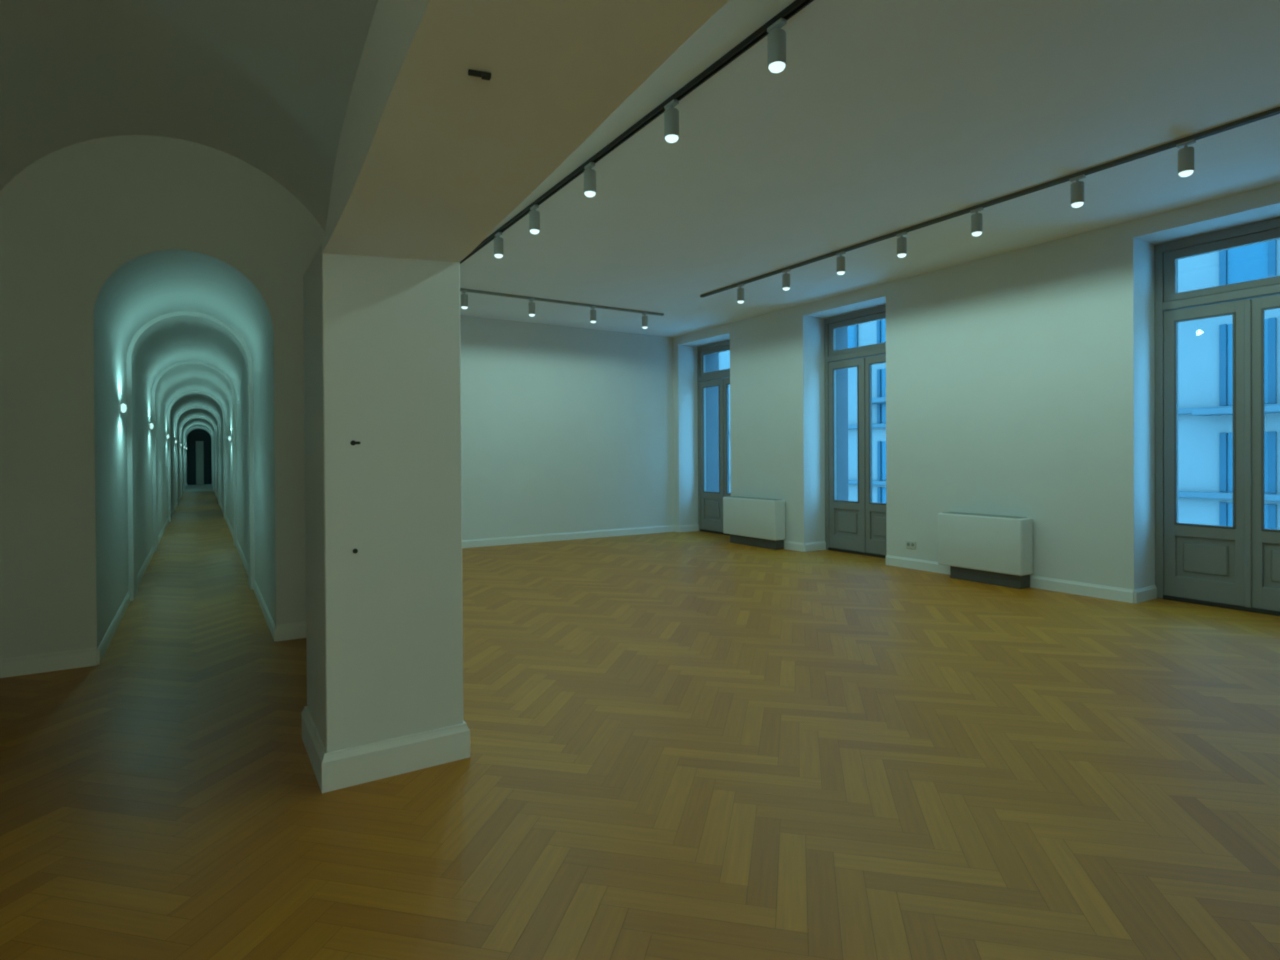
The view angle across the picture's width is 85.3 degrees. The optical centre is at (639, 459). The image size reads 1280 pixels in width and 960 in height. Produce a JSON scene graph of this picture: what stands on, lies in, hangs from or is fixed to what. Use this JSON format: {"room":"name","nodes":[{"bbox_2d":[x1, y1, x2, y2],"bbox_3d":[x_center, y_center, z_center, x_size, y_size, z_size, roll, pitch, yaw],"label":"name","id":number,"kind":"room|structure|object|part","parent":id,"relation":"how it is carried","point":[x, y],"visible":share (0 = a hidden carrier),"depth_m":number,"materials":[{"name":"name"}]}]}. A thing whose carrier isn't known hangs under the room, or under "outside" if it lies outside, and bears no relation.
{"room":"empty art gallery","nodes":[
{"label":"empty art gallery","id":0,"kind":"room"},
{"bbox_2d":[0,135,324,657],"bbox_3d":[-2.921,-0.553,4.435,2.055,3.610,0.001,-1,0,-32],"label":"wall","id":1,"kind":"structure","parent":0,"point":[81,211],"depth_m":4.16,"materials":[{"name":"white paint"}]},
{"bbox_2d":[0,647,96,677],"bbox_3d":[-3.508,1.192,4.057,0.529,0.110,0.016,-1,0,-32],"label":"baseboard","id":2,"kind":"structure","parent":1,"relation":"attached to","point":[83,657],"depth_m":4.07,"materials":[{"name":"white wood"}]},
{"bbox_2d":[276,621,305,641],"bbox_3d":[-2.262,1.180,4.846,0.491,0.110,0.016,-1,0,-32],"label":"baseboard","id":3,"kind":"structure","parent":1,"relation":"attached to","point":[290,631],"depth_m":4.76,"materials":[{"name":"white wood"}]},
{"bbox_2d":[93,250,275,648],"bbox_3d":[-11.630,-0.071,18.272,0.965,2.588,32.700,-1,0,-32],"label":"wall","id":4,"kind":"structure","parent":0,"point":[149,286],"depth_m":5.72,"materials":[{"name":"white paint"}]},
{"bbox_2d":[119,403,126,412],"bbox_3d":[-4.125,-0.408,5.543,0.045,0.076,0.076,-1,0,-32],"label":"wall lamp","id":5,"kind":"object","parent":4,"relation":"attached to","point":[123,408],"visible":1,"depth_m":5.52,"materials":[{"name":"white metal"}]},
{"bbox_2d":[97,484,186,664],"bbox_3d":[-12.023,1.172,18.021,0.012,0.090,32.690,-1,0,-32],"label":"baseboard","id":6,"kind":"structure","parent":4,"relation":"attached to","point":[105,642],"depth_m":5.45,"materials":[{"name":"white wood"}]},
{"bbox_2d":[126,311,254,600],"bbox_3d":[-4.172,-0.054,6.484,0.985,2.592,0.400,-1,0,-32],"label":"rib","id":7,"kind":"object","parent":4,"relation":"attached to","point":[164,320],"visible":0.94,"depth_m":6.35,"materials":[{"name":"white paint"}]},
{"bbox_2d":[152,360,236,551],"bbox_3d":[-6.177,-0.061,9.653,0.985,2.592,0.400,-1,0,-32],"label":"rib","id":8,"kind":"object","parent":4,"relation":"attached to","point":[165,372],"visible":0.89,"depth_m":9.51,"materials":[{"name":"white paint"}]},
{"bbox_2d":[167,391,225,521],"bbox_3d":[-8.909,-0.070,13.971,0.985,2.592,0.400,-1,0,-32],"label":"rib","id":9,"kind":"object","parent":4,"relation":"attached to","point":[177,398],"visible":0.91,"depth_m":13.84,"materials":[{"name":"white paint"}]},
{"bbox_2d":[175,406,219,506],"bbox_3d":[-11.556,-0.078,18.154,0.985,2.592,0.400,-1,0,-32],"label":"rib","id":10,"kind":"object","parent":4,"relation":"attached to","point":[197,407],"visible":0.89,"depth_m":18.05,"materials":[{"name":"white paint"}]},
{"bbox_2d":[180,417,215,496],"bbox_3d":[-14.389,-0.087,22.633,0.985,2.592,0.400,-1,0,-32],"label":"rib","id":11,"kind":"object","parent":4,"relation":"attached to","point":[183,424],"visible":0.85,"depth_m":22.53,"materials":[{"name":"white paint"}]},
{"bbox_2d":[184,424,213,489],"bbox_3d":[-17.330,-0.097,27.281,0.985,2.592,0.400,-1,0,-32],"label":"rib","id":12,"kind":"object","parent":4,"relation":"attached to","point":[193,424],"visible":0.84,"depth_m":27.14,"materials":[{"name":"white paint"}]},
{"bbox_2d":[211,483,275,640],"bbox_3d":[-11.217,1.164,18.530,0.012,0.090,32.690,-1,0,-32],"label":"baseboard","id":13,"kind":"structure","parent":4,"relation":"attached to","point":[271,625],"depth_m":6.01,"materials":[{"name":"white wood"}]},
{"bbox_2d":[0,0,377,230],"bbox_3d":[-0.139,-1.544,0.033,1.987,0.970,10.410,-1,0,-32],"label":"vault","id":14,"kind":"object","parent":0,"point":[267,85],"visible":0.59,"depth_m":3.51,"materials":[{"name":"white paint"}]},
{"bbox_2d":[322,0,728,261],"bbox_3d":[0.989,-0.549,-0.352,0.525,3.610,8.550,-1,0,-32],"label":"ceiling beam","id":15,"kind":"structure","parent":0,"point":[432,157],"depth_m":1.76,"materials":[{"name":"white paint"}]},
{"bbox_2d":[468,69,490,80],"bbox_3d":[-0.370,-0.887,1.602,0.052,0.015,0.016,0,0,-18],"label":"clip","id":16,"kind":"object","parent":15,"relation":"attached to","point":[484,75],"visible":1,"depth_m":1.60,"materials":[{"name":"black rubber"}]},
{"bbox_2d":[460,315,673,539],"bbox_3d":[-1.763,-0.423,9.930,5.775,3.270,0.150,-1,0,-32],"label":"wall","id":17,"kind":"structure","parent":0,"point":[564,429],"depth_m":10.25,"materials":[{"name":"white paint"}]},
{"bbox_2d":[462,525,673,547],"bbox_3d":[-1.760,1.147,9.837,5.495,0.110,0.016,-1,0,-32],"label":"baseboard","id":18,"kind":"structure","parent":17,"relation":"attached to","point":[484,542],"depth_m":10.23,"materials":[{"name":"white wood"}]},
{"bbox_2d":[0,484,1279,959],"bbox_3d":[-6.306,1.196,15.597,9.200,0.002,44.100,-1,0,-32],"label":"floor","id":19,"kind":"structure","parent":0,"point":[693,745],"depth_m":2.65,"materials":[{"name":"brown wood"}]},
{"bbox_2d":[301,244,469,792],"bbox_3d":[-1.113,0.212,2.982,0.565,2.055,0.610,-1,0,-32],"label":"pillar","id":20,"kind":"structure","parent":19,"relation":"on","point":[382,345],"depth_m":2.74,"materials":[{"name":"white paint"}]},
{"bbox_2d":[350,440,360,445],"bbox_3d":[-1.087,-0.062,2.654,0.036,0.020,0.014,0,0,-5],"label":"stub","id":21,"kind":"object","parent":20,"relation":"attached to","point":[352,442],"visible":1,"depth_m":2.65,"materials":[{"name":"black rubber"}]},
{"bbox_3d":[-1.107,1.169,2.988,0.565,0.140,0.610,-1,0,-32],"label":"skirting","id":22,"kind":"part","parent":20,"relation":"part of","materials":[{"name":"white wood"}]},
{"bbox_2d":[723,496,784,549],"bbox_3d":[1.548,0.858,9.536,0.188,0.652,1.068,-1,0,-32],"label":"radiator","id":23,"kind":"object","parent":19,"relation":"on","point":[750,521],"depth_m":9.37,"materials":[{"name":"grey metal"}]},
{"bbox_2d":[726,496,781,499],"bbox_3d":[1.549,0.538,9.537,0.153,0.012,0.980,-1,0,-32],"label":"air vent","id":24,"kind":"object","parent":23,"relation":"in","point":[727,497],"depth_m":9.62,"materials":[{"name":"grey metal"}]},
{"bbox_3d":[1.831,0.800,9.098,0.176,0.510,0.024,-1,0,-32],"label":"panel","id":25,"kind":"part","parent":23,"relation":"part of","materials":[{"name":"white metal"}]},
{"bbox_2d":[938,512,1032,588],"bbox_3d":[3.323,0.864,6.731,0.188,0.652,0.858,-1,0,-32],"label":"radiator","id":26,"kind":"object","parent":19,"relation":"on","point":[981,548],"depth_m":6.60,"materials":[{"name":"grey metal"}]},
{"bbox_2d":[942,512,1026,518],"bbox_3d":[3.324,0.544,6.731,0.153,0.012,0.770,-1,0,-32],"label":"air vent","id":27,"kind":"object","parent":26,"relation":"in","point":[960,515],"depth_m":6.74,"materials":[{"name":"grey metal"}]},
{"bbox_3d":[3.550,0.805,6.381,0.176,0.510,0.024,-1,0,-32],"label":"panel","id":28,"kind":"part","parent":26,"relation":"part of","materials":[{"name":"white metal"}]},
{"bbox_2d":[460,0,1279,336],"bbox_3d":[2.119,-2.006,3.857,6.920,0.120,14.460,-1,0,-32],"label":"ceiling","id":29,"kind":"structure","parent":0,"point":[881,117],"depth_m":4.35,"materials":[{"name":"white paint"}]},
{"bbox_2d":[460,288,663,315],"bbox_3d":[-0.920,-1.942,8.616,2.914,0.027,0.040,-1,0,-32],"label":"track","id":30,"kind":"object","parent":29,"relation":"attached to","point":[461,289],"visible":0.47,"depth_m":8.54,"materials":[{"name":"black metal"}]},
{"bbox_2d":[461,290,467,308],"bbox_3d":[-2.005,-1.818,7.929,0.080,0.210,0.090,-1,0,-32],"label":"track spotlight","id":31,"kind":"object","parent":30,"relation":"hanging from","point":[464,297],"visible":1,"depth_m":7.90,"materials":[{"name":"white metal"}]},
{"bbox_2d":[528,298,534,316],"bbox_3d":[-1.304,-1.825,8.373,0.080,0.210,0.090,-1,0,-32],"label":"track spotlight","id":32,"kind":"object","parent":30,"relation":"hanging from","point":[531,304],"visible":1,"depth_m":8.34,"materials":[{"name":"white metal"}]},
{"bbox_2d":[590,306,595,322],"bbox_3d":[-0.594,-1.832,8.822,0.080,0.210,0.090,-1,0,-32],"label":"track spotlight","id":33,"kind":"object","parent":30,"relation":"hanging from","point":[592,312],"visible":1,"depth_m":8.79,"materials":[{"name":"white metal"}]},
{"bbox_2d":[642,312,647,328],"bbox_3d":[0.065,-1.839,9.239,0.080,0.210,0.090,-1,0,-32],"label":"track spotlight","id":34,"kind":"object","parent":30,"relation":"hanging from","point":[644,318],"visible":1,"depth_m":9.20,"materials":[{"name":"white metal"}]},
{"bbox_2d":[459,0,813,263],"bbox_3d":[1.016,-1.917,2.385,0.040,0.027,10.774,-1,0,-32],"label":"track","id":35,"kind":"object","parent":29,"relation":"attached to","point":[796,6],"visible":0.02,"depth_m":3.76,"materials":[{"name":"black metal"}]},
{"bbox_2d":[494,232,502,257],"bbox_3d":[-1.199,-1.811,5.888,0.080,0.210,0.090,-1,0,-32],"label":"track spotlight","id":36,"kind":"object","parent":35,"relation":"hanging from","point":[498,241],"visible":1,"depth_m":5.86,"materials":[{"name":"white metal"}]},
{"bbox_2d":[529,204,539,233],"bbox_3d":[-0.798,-1.809,5.254,0.080,0.210,0.090,-1,0,-32],"label":"track spotlight","id":37,"kind":"object","parent":35,"relation":"hanging from","point":[534,216],"visible":1,"depth_m":5.22,"materials":[{"name":"white metal"}]},
{"bbox_2d":[584,162,595,196],"bbox_3d":[-0.325,-1.808,4.506,0.080,0.210,0.090,-1,0,-32],"label":"track spotlight","id":38,"kind":"object","parent":35,"relation":"hanging from","point":[589,174],"visible":1,"depth_m":4.48,"materials":[{"name":"white metal"}]},
{"bbox_2d":[664,99,678,142],"bbox_3d":[0.170,-1.806,3.725,0.080,0.210,0.090,-1,0,-32],"label":"track spotlight","id":39,"kind":"object","parent":35,"relation":"hanging from","point":[671,114],"visible":1,"depth_m":3.69,"materials":[{"name":"white metal"}]},
{"bbox_2d":[767,18,786,72],"bbox_3d":[0.600,-1.805,3.045,0.080,0.210,0.090,-1,0,-32],"label":"track spotlight","id":40,"kind":"object","parent":35,"relation":"hanging from","point":[776,36],"visible":1,"depth_m":3.01,"materials":[{"name":"white metal"}]},
{"bbox_2d":[700,107,1279,297],"bbox_3d":[3.560,-1.942,3.864,0.040,0.027,10.554,-1,0,-32],"label":"track","id":41,"kind":"object","parent":29,"relation":"attached to","point":[1275,111],"visible":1,"depth_m":4.95,"materials":[{"name":"black metal"}]},
{"bbox_2d":[737,284,743,303],"bbox_3d":[1.120,-1.836,7.722,0.080,0.210,0.090,-1,0,-32],"label":"track spotlight","id":42,"kind":"object","parent":41,"relation":"hanging from","point":[740,291],"visible":1,"depth_m":7.69,"materials":[{"name":"white metal"}]},
{"bbox_2d":[782,269,789,290],"bbox_3d":[1.499,-1.835,7.122,0.080,0.210,0.090,-1,0,-32],"label":"track spotlight","id":43,"kind":"object","parent":41,"relation":"hanging from","point":[785,277],"visible":1,"depth_m":7.09,"materials":[{"name":"white metal"}]},
{"bbox_2d":[836,251,845,274],"bbox_3d":[1.884,-1.833,6.513,0.080,0.210,0.090,-1,0,-32],"label":"track spotlight","id":44,"kind":"object","parent":41,"relation":"hanging from","point":[840,261],"visible":1,"depth_m":6.48,"materials":[{"name":"white metal"}]},
{"bbox_2d":[896,232,906,257],"bbox_3d":[2.243,-1.832,5.947,0.080,0.210,0.090,-1,0,-32],"label":"track spotlight","id":45,"kind":"object","parent":41,"relation":"hanging from","point":[901,241],"visible":1,"depth_m":5.92,"materials":[{"name":"white metal"}]},
{"bbox_2d":[970,207,982,235],"bbox_3d":[2.606,-1.831,5.373,0.080,0.210,0.090,-1,0,-32],"label":"track spotlight","id":46,"kind":"object","parent":41,"relation":"hanging from","point":[977,218],"visible":1,"depth_m":5.34,"materials":[{"name":"white metal"}]},
{"bbox_2d":[1069,175,1085,207],"bbox_3d":[2.996,-1.830,4.756,0.080,0.210,0.090,-1,0,-32],"label":"track spotlight","id":47,"kind":"object","parent":41,"relation":"hanging from","point":[1077,188],"visible":1,"depth_m":4.73,"materials":[{"name":"white metal"}]},
{"bbox_2d":[1176,139,1195,176],"bbox_3d":[3.328,-1.829,4.232,0.080,0.210,0.090,-1,0,-32],"label":"track spotlight","id":48,"kind":"object","parent":41,"relation":"hanging from","point":[1186,154],"visible":1,"depth_m":4.21,"materials":[{"name":"white metal"}]},
{"bbox_2d":[673,183,1279,589],"bbox_3d":[4.707,-0.437,5.497,0.820,3.270,14.460,-1,0,-32],"label":"wall","id":49,"kind":"structure","parent":0,"point":[1020,382],"depth_m":6.68,"materials":[{"name":"white paint"}]},
{"bbox_2d":[674,525,678,531],"bbox_3d":[0.588,1.125,11.249,0.016,0.110,0.140,-1,0,-32],"label":"baseboard","id":50,"kind":"structure","parent":49,"relation":"attached to","point":[676,527],"depth_m":11.23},
{"bbox_2d":[679,524,698,531],"bbox_3d":[0.797,1.123,11.289,0.380,0.110,0.016,-1,0,-32],"label":"baseboard","id":51,"kind":"structure","parent":49,"relation":"attached to","point":[695,527],"depth_m":11.28,"materials":[{"name":"white wood"}]},
{"bbox_2d":[697,340,730,534],"bbox_3d":[1.497,-0.332,10.976,0.508,3.014,1.287,-1,0,-32],"label":"door","id":52,"kind":"structure","parent":49,"relation":"in","point":[713,383],"depth_m":11.26,"materials":[{"name":"grey paint"}]},
{"bbox_3d":[1.170,0.802,11.115,0.035,0.360,0.434,-1,0,-32],"label":"raised panel","id":53,"kind":"part","parent":52,"relation":"part of","materials":[{"name":"grey paint"}]},
{"bbox_2d":[700,345,729,376],"bbox_3d":[1.312,-1.550,10.856,0.048,0.420,1.162,-1,0,-32],"label":"transom window","id":54,"kind":"structure","parent":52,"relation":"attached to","point":[713,349],"depth_m":11.06,"materials":[{"name":"glass"}]},
{"bbox_2d":[784,540,803,551],"bbox_3d":[1.703,1.128,9.488,0.016,0.110,1.450,-1,0,-32],"label":"baseboard","id":55,"kind":"structure","parent":49,"relation":"attached to","point":[796,546],"depth_m":9.00,"materials":[{"name":"white wood"}]},
{"bbox_2d":[804,541,825,551],"bbox_3d":[2.262,1.128,8.974,0.380,0.110,0.016,-1,0,-32],"label":"baseboard","id":56,"kind":"structure","parent":49,"relation":"attached to","point":[813,546],"depth_m":8.97,"materials":[{"name":"white wood"}]},
{"bbox_2d":[824,305,886,557],"bbox_3d":[2.956,-0.327,8.671,0.508,3.014,1.262,-1,0,-32],"label":"door","id":57,"kind":"structure","parent":49,"relation":"in","point":[854,527],"depth_m":8.77,"materials":[{"name":"grey paint"}]},
{"bbox_3d":[2.632,0.806,8.805,0.035,0.360,0.422,-1,0,-32],"label":"raised panel","id":58,"kind":"part","parent":57,"relation":"part of","materials":[{"name":"grey paint"}]},
{"bbox_2d":[828,312,885,355],"bbox_3d":[2.771,-1.545,8.551,0.048,0.420,1.137,-1,0,-32],"label":"transom window","id":59,"kind":"structure","parent":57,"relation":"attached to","point":[834,324],"depth_m":8.67,"materials":[{"name":"glass"}]},
{"bbox_3d":[2.936,0.807,8.324,0.035,0.360,0.422,-1,0,-32],"label":"raised panel","id":60,"kind":"part","parent":57,"relation":"part of","materials":[{"name":"grey paint"}]},
{"bbox_2d":[906,540,915,548],"bbox_3d":[2.939,0.927,7.535,0.012,0.080,0.120,-1,0,-32],"label":"power outlet","id":61,"kind":"object","parent":49,"relation":"attached to","point":[909,544],"visible":1,"depth_m":7.52,"materials":[{"name":"white plastic"}]},
{"bbox_2d":[886,555,1133,602],"bbox_3d":[3.422,1.134,6.771,0.016,0.110,2.450,-1,0,-32],"label":"baseboard","id":62,"kind":"structure","parent":49,"relation":"attached to","point":[1065,586],"depth_m":6.23,"materials":[{"name":"white wood"}]},
{"bbox_2d":[1134,585,1156,602],"bbox_3d":[4.248,1.134,5.835,0.380,0.110,0.016,-1,0,-32],"label":"baseboard","id":63,"kind":"structure","parent":49,"relation":"attached to","point":[1150,592],"depth_m":5.82,"materials":[{"name":"white wood"}]},
{"bbox_2d":[1154,217,1279,615],"bbox_3d":[4.939,-0.320,5.535,0.508,3.014,1.252,-1,0,-32],"label":"door","id":64,"kind":"structure","parent":49,"relation":"in","point":[1237,566],"depth_m":5.53,"materials":[{"name":"grey paint"}]},
{"bbox_3d":[4.617,0.813,5.668,0.035,0.360,0.416,-1,0,-32],"label":"raised panel","id":65,"kind":"part","parent":64,"relation":"part of","materials":[{"name":"grey paint"}]},
{"bbox_2d":[1164,228,1279,301],"bbox_3d":[4.754,-1.539,5.416,0.048,0.420,1.127,-1,0,-32],"label":"transom window","id":66,"kind":"structure","parent":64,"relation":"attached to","point":[1173,254],"depth_m":5.58,"materials":[{"name":"glass"}]},
{"bbox_3d":[4.918,0.814,5.191,0.035,0.360,0.416,-1,0,-32],"label":"raised panel","id":67,"kind":"part","parent":64,"relation":"part of","materials":[{"name":"grey paint"}]},
{"bbox_3d":[-20.448,-0.306,32.206,1.365,3.020,0.100,-1,0,-32],"label":"wall","id":68,"kind":"structure","parent":0,"visible":0},
{"bbox_2d":[187,429,211,484],"bbox_3d":[-20.386,-0.171,32.110,1.005,2.690,0.110,-1,0,-32],"label":"door","id":69,"kind":"structure","parent":68,"relation":"in","point":[199,460],"depth_m":32.11,"materials":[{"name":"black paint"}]},
{"bbox_3d":[-20.386,0.169,32.152,0.340,2.010,0.040,-1,0,-32],"label":"pale panel","id":70,"kind":"part","parent":69,"relation":"part of","materials":[{"name":"grey wood"}]},
{"label":"outside","id":71,"kind":"structure","parent":0,"visible":0},
{"bbox_3d":[16.468,7.028,37.059,52.660,0.200,95.000,-1,0,-32],"label":"street","id":72,"kind":"object","parent":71,"visible":0},
{"bbox_2d":[719,239,1279,528],"bbox_3d":[13.024,-4.048,36.632,7.150,22.000,76.000,-1,0,-32],"label":"apartment building","id":73,"kind":"structure","parent":72,"relation":"on","point":[1205,346],"depth_m":22.83,"materials":[{"name":"paint"}]},
{"bbox_2d":[854,325,857,346],"bbox_3d":[10.879,-6.485,34.962,0.080,2.280,0.180,-1,0,-32],"label":"shutter","id":74,"kind":"object","parent":73,"relation":"hanging from","point":[855,326],"depth_m":34.92,"materials":[{"name":"blue paint"}]},
{"bbox_2d":[877,320,880,343],"bbox_3d":[11.617,-6.483,33.796,0.080,2.280,0.180,-1,0,-32],"label":"shutter","id":75,"kind":"object","parent":73,"relation":"hanging from","point":[879,321],"depth_m":33.74,"materials":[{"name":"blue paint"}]},
{"bbox_2d":[877,369,880,422],"bbox_3d":[11.638,-3.058,33.817,0.080,2.630,0.180,-1,0,-32],"label":"shutter","id":76,"kind":"object","parent":73,"relation":"hanging from","point":[878,370],"depth_m":33.76,"materials":[{"name":"blue paint"}]},
{"bbox_2d":[877,441,880,479],"bbox_3d":[11.658,0.077,33.835,0.080,1.900,0.180,-1,0,-32],"label":"shutter","id":77,"kind":"object","parent":73,"relation":"hanging from","point":[878,442],"depth_m":33.80,"materials":[{"name":"blue paint"}]},
{"bbox_2d":[877,487,880,502],"bbox_3d":[11.672,2.477,33.850,0.080,2.200,0.180,-1,0,-32],"label":"shutter","id":78,"kind":"object","parent":73,"relation":"hanging from","point":[878,488],"depth_m":33.81,"materials":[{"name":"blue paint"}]},
{"bbox_3d":[10.703,-1.625,35.168,0.320,0.200,76.000,-1,0,-32],"label":"cornice","id":79,"kind":"part","parent":73,"relation":"part of","materials":[{"name":"stone"}]},
{"bbox_3d":[10.720,1.155,35.185,0.320,0.200,76.000,-1,0,-32],"label":"cornice","id":80,"kind":"part","parent":73,"relation":"part of","materials":[{"name":"stone"}]},
{"bbox_2d":[1219,250,1226,285],"bbox_3d":[18.819,-6.460,22.413,0.080,2.280,0.180,-1,0,-32],"label":"shutter","id":81,"kind":"object","parent":73,"relation":"hanging from","point":[1222,254],"depth_m":22.37,"materials":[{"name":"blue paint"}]},
{"bbox_2d":[1219,324,1226,405],"bbox_3d":[18.840,-3.035,22.434,0.080,2.630,0.180,-1,0,-32],"label":"shutter","id":82,"kind":"object","parent":73,"relation":"hanging from","point":[1222,327],"depth_m":22.40,"materials":[{"name":"blue paint"}]},
{"bbox_2d":[1219,433,1226,491],"bbox_3d":[18.860,0.100,22.452,0.080,1.900,0.180,-1,0,-32],"label":"shutter","id":83,"kind":"object","parent":73,"relation":"hanging from","point":[1222,436],"depth_m":22.43,"materials":[{"name":"blue paint"}]},
{"bbox_2d":[1219,502,1226,525],"bbox_3d":[18.874,2.500,22.467,0.080,2.200,0.180,-1,0,-32],"label":"shutter","id":84,"kind":"object","parent":73,"relation":"hanging from","point":[1222,505],"depth_m":22.44,"materials":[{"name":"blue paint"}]},
{"bbox_2d":[1268,240,1275,277],"bbox_3d":[19.471,-6.457,21.382,0.080,2.280,0.180,-1,0,-32],"label":"shutter","id":85,"kind":"object","parent":73,"relation":"hanging from","point":[1271,244],"depth_m":21.35,"materials":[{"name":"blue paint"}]},
{"bbox_2d":[1268,318,1276,403],"bbox_3d":[19.492,-3.033,21.403,0.080,2.630,0.180,-1,0,-32],"label":"shutter","id":86,"kind":"object","parent":73,"relation":"hanging from","point":[1272,322],"depth_m":21.37,"materials":[{"name":"blue paint"}]},
{"bbox_2d":[1268,432,1276,492],"bbox_3d":[19.512,0.102,21.421,0.080,1.900,0.180,-1,0,-32],"label":"shutter","id":87,"kind":"object","parent":73,"relation":"hanging from","point":[1272,436],"depth_m":21.39,"materials":[{"name":"blue paint"}]},
{"bbox_2d":[1268,504,1276,528],"bbox_3d":[19.527,2.502,21.436,0.080,2.200,0.180,-1,0,-32],"label":"shutter","id":88,"kind":"object","parent":73,"relation":"hanging from","point":[1272,508],"depth_m":21.40,"materials":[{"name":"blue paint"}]}
]}

